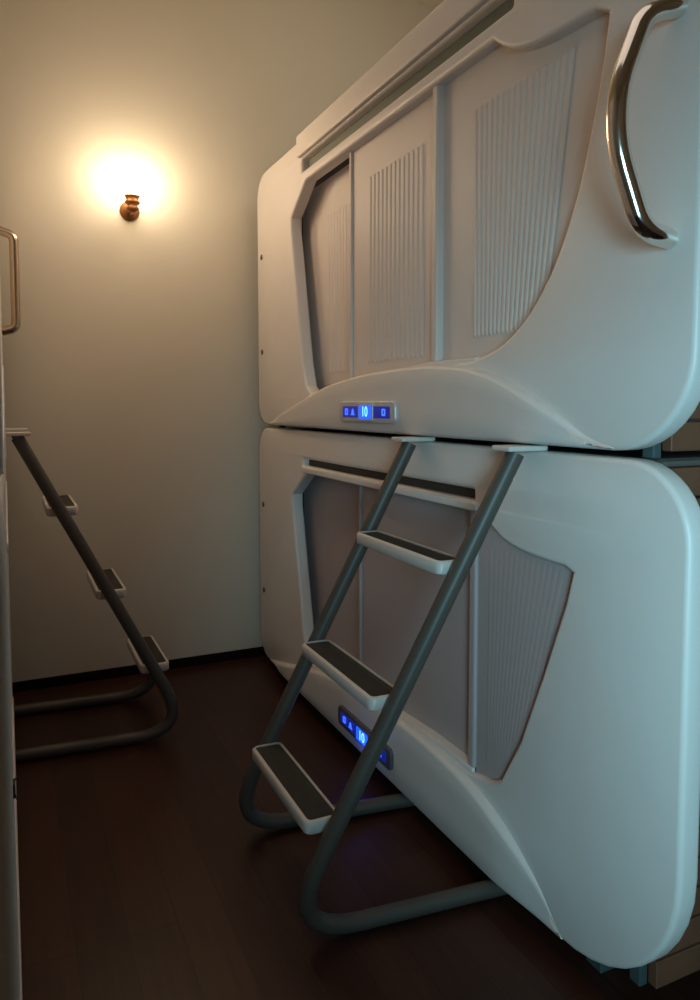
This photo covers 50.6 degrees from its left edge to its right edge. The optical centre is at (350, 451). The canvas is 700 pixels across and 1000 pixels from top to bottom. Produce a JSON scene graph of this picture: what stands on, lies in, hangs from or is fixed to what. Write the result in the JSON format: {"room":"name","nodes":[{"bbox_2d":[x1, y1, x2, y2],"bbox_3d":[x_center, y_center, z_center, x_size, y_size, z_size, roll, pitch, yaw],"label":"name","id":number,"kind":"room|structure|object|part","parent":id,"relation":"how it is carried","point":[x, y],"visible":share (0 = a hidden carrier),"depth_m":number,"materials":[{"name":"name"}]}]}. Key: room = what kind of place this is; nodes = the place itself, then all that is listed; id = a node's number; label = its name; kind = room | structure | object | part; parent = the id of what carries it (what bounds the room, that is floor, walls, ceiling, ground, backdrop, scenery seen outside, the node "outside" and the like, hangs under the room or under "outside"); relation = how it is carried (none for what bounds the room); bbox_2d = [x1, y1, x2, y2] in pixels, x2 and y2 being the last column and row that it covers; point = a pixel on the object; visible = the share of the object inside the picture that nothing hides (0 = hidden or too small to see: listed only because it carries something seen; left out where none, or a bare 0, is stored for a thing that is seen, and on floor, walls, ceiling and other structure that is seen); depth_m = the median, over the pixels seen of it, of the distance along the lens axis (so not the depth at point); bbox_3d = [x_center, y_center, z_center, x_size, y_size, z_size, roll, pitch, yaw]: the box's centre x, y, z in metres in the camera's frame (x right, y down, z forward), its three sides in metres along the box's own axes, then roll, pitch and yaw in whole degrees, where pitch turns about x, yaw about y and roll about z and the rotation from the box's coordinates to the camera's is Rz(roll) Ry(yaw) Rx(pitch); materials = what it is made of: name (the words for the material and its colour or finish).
{"room":"dormitory","nodes":[
{"label":"dormitory","id":0,"kind":"room"},
{"bbox_2d":[0,0,436,681],"bbox_3d":[-0.916,-0.670,3.587,4.100,3.580,0.100,-2,4,-25],"label":"wall","id":1,"kind":"structure","parent":0,"point":[131,364],"depth_m":3.51,"materials":[{"name":"paint"}]},
{"bbox_2d":[119,172,141,220],"bbox_3d":[-1.003,-1.170,3.386,0.090,0.197,0.132,-2,4,-25],"label":"wall lamp","id":2,"kind":"object","parent":1,"relation":"attached to","point":[129,210],"visible":1,"depth_m":3.35,"materials":[{"name":"gold metal"}]},
{"bbox_2d":[124,194,139,216],"bbox_3d":[-0.993,-1.119,3.367,0.072,0.096,0.072,-2,4,-25],"label":"socket","id":3,"kind":"object","parent":2,"relation":"attached to","point":[132,201],"depth_m":3.35,"materials":[{"name":"gold metal"}]},
{"bbox_3d":[-0.993,-1.214,3.361,0.084,0.106,0.084,-2,4,-25],"label":"bulb","id":4,"kind":"part","parent":2,"relation":"part of","materials":[{"name":"white glass"}]},
{"bbox_2d":[12,646,266,692],"bbox_3d":[-0.893,1.048,3.645,4.100,0.045,0.012,-2,4,-25],"label":"baseboard","id":5,"kind":"structure","parent":1,"relation":"attached to","point":[20,686],"depth_m":3.54,"materials":[{"name":"brown wood"}]},
{"bbox_2d":[13,655,699,999],"bbox_3d":[0.334,1.262,1.022,4.100,0.050,5.820,-2,4,-25],"label":"floor","id":6,"kind":"structure","parent":0,"point":[143,875],"depth_m":2.04,"materials":[{"name":"brown wood"}]},
{"bbox_2d":[0,462,22,999],"bbox_3d":[-1.417,0.589,1.834,1.055,1.190,2.568,-2,4,-25],"label":"bed","id":7,"kind":"object","parent":6,"relation":"on","point":[10,929],"visible":0.97,"depth_m":0.88,"materials":[{"name":"plastic"}]},
{"bbox_2d":[0,226,20,475],"bbox_3d":[-1.386,-0.609,1.772,1.124,1.210,2.568,-2,4,-25],"label":"bed","id":8,"kind":"object","parent":7,"relation":"on","point":[15,324],"visible":1,"depth_m":3.07,"materials":[{"name":"plastic"}]},
{"bbox_3d":[-0.968,-0.629,1.966,0.055,1.195,2.568,-2,4,-25],"label":"panel","id":9,"kind":"part","parent":8,"relation":"part of","materials":[{"name":"plastic"}]},
{"bbox_3d":[-1.424,-0.711,3.087,0.078,0.451,0.037,-2,4,-25],"label":"grab handle","id":10,"kind":"part","parent":8,"relation":"part of","materials":[{"name":"silver metal"}]},
{"bbox_2d":[6,428,177,762],"bbox_3d":[-1.069,0.510,2.954,0.638,1.202,0.542,-2,4,-25],"label":"ladder","id":11,"kind":"object","parent":6,"relation":"on","point":[105,584],"visible":0.99,"depth_m":2.80,"materials":[{"name":"metal"}]},
{"bbox_2d":[239,436,547,934],"bbox_3d":[0.073,0.571,2.008,0.590,1.202,0.714,-2,4,-25],"label":"ladder","id":12,"kind":"object","parent":6,"relation":"on","point":[309,809],"visible":0.94,"depth_m":1.86,"materials":[{"name":"metal"}]},
{"bbox_3d":[-0.042,0.560,2.241,0.590,1.192,0.134,-1,4,-18],"label":"rail","id":13,"kind":"part","parent":12,"relation":"part of","materials":[{"name":"grey metal"}]},
{"bbox_2d":[259,428,699,988],"bbox_3d":[0.539,0.530,2.769,1.096,1.190,2.568,-2,4,-25],"label":"bed","id":14,"kind":"object","parent":6,"relation":"on","point":[549,728],"visible":0.85,"depth_m":1.79,"materials":[{"name":"plastic"}]},
{"bbox_3d":[-0.034,0.528,3.047,0.010,0.889,0.840,-2,4,-25],"label":"sliding door","id":15,"kind":"part","parent":14,"relation":"part of","materials":[{"name":"plastic"}]},
{"bbox_3d":[0.050,0.993,2.596,0.022,0.073,0.420,-2,4,-25],"label":"control panel","id":16,"kind":"part","parent":14,"relation":"part of","materials":[{"name":"blue plastic"}]},
{"bbox_3d":[0.202,0.568,2.408,0.014,0.889,0.760,-2,4,-25],"label":"sliding door","id":17,"kind":"part","parent":14,"relation":"part of","materials":[{"name":"plastic"}]},
{"bbox_3d":[0.200,0.884,2.394,0.046,0.062,0.740,-2,4,-25],"label":"door sill","id":18,"kind":"part","parent":14,"relation":"part of","materials":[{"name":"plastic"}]},
{"bbox_3d":[0.348,0.522,2.048,0.034,0.748,0.030,-2,4,-25],"label":"door pull","id":19,"kind":"part","parent":14,"relation":"part of","materials":[{"name":"plastic"}]},
{"bbox_2d":[257,0,699,458],"bbox_3d":[0.495,-0.672,2.671,1.194,1.219,2.568,-2,4,-25],"label":"bed","id":20,"kind":"object","parent":14,"relation":"on","point":[492,233],"visible":1,"depth_m":1.88,"materials":[{"name":"plastic"}]},
{"bbox_3d":[-0.051,-0.652,3.008,0.010,0.949,0.760,-2,4,-25],"label":"sliding door","id":21,"kind":"part","parent":20,"relation":"part of","materials":[{"name":"plastic"}]},
{"bbox_3d":[0.058,-0.135,2.506,0.022,0.073,0.420,-2,4,-25],"label":"control panel","id":22,"kind":"part","parent":20,"relation":"part of","materials":[{"name":"blue plastic"}]},
{"bbox_3d":[0.138,-0.618,2.469,0.014,0.949,0.620,-2,4,-25],"label":"sliding door","id":23,"kind":"part","parent":20,"relation":"part of","materials":[{"name":"plastic"}]},
{"bbox_3d":[0.257,-0.669,2.172,0.030,0.808,0.030,-2,4,-25],"label":"door pull","id":24,"kind":"part","parent":20,"relation":"part of","materials":[{"name":"plastic"}]},
{"bbox_3d":[0.200,-0.246,2.322,0.046,0.057,0.740,-2,4,-25],"label":"door sill","id":25,"kind":"part","parent":20,"relation":"part of","materials":[{"name":"plastic"}]},
{"bbox_3d":[0.431,-0.578,1.842,0.014,0.949,0.735,-2,4,-25],"label":"sliding door","id":26,"kind":"part","parent":20,"relation":"part of","materials":[{"name":"plastic"}]},
{"bbox_3d":[0.540,-0.607,1.357,0.165,0.460,0.049,-1,4,-15],"label":"grab handle","id":27,"kind":"part","parent":20,"relation":"part of","materials":[{"name":"silver metal"}]},
{"bbox_3d":[0.622,-0.586,1.492,0.023,1.200,0.030,-2,4,-25],"label":"frame post","id":28,"kind":"part","parent":20,"relation":"part of","materials":[{"name":"metal"}]},
{"bbox_3d":[0.469,0.606,1.814,0.032,0.889,0.515,-2,4,-25],"label":"sliding door","id":29,"kind":"part","parent":14,"relation":"part of","materials":[{"name":"plastic"}]},
{"bbox_3d":[0.622,0.584,1.566,0.023,1.125,0.030,-2,4,-25],"label":"frame post","id":30,"kind":"part","parent":14,"relation":"part of","materials":[{"name":"paint"}]},
{"bbox_2d":[411,0,443,6],"bbox_3d":[0.334,-2.260,0.797,4.100,0.050,5.820,-2,4,-25],"label":"ceiling","id":31,"kind":"structure","parent":0,"point":[435,3],"depth_m":4.02,"materials":[{"name":"paint"}]}
]}

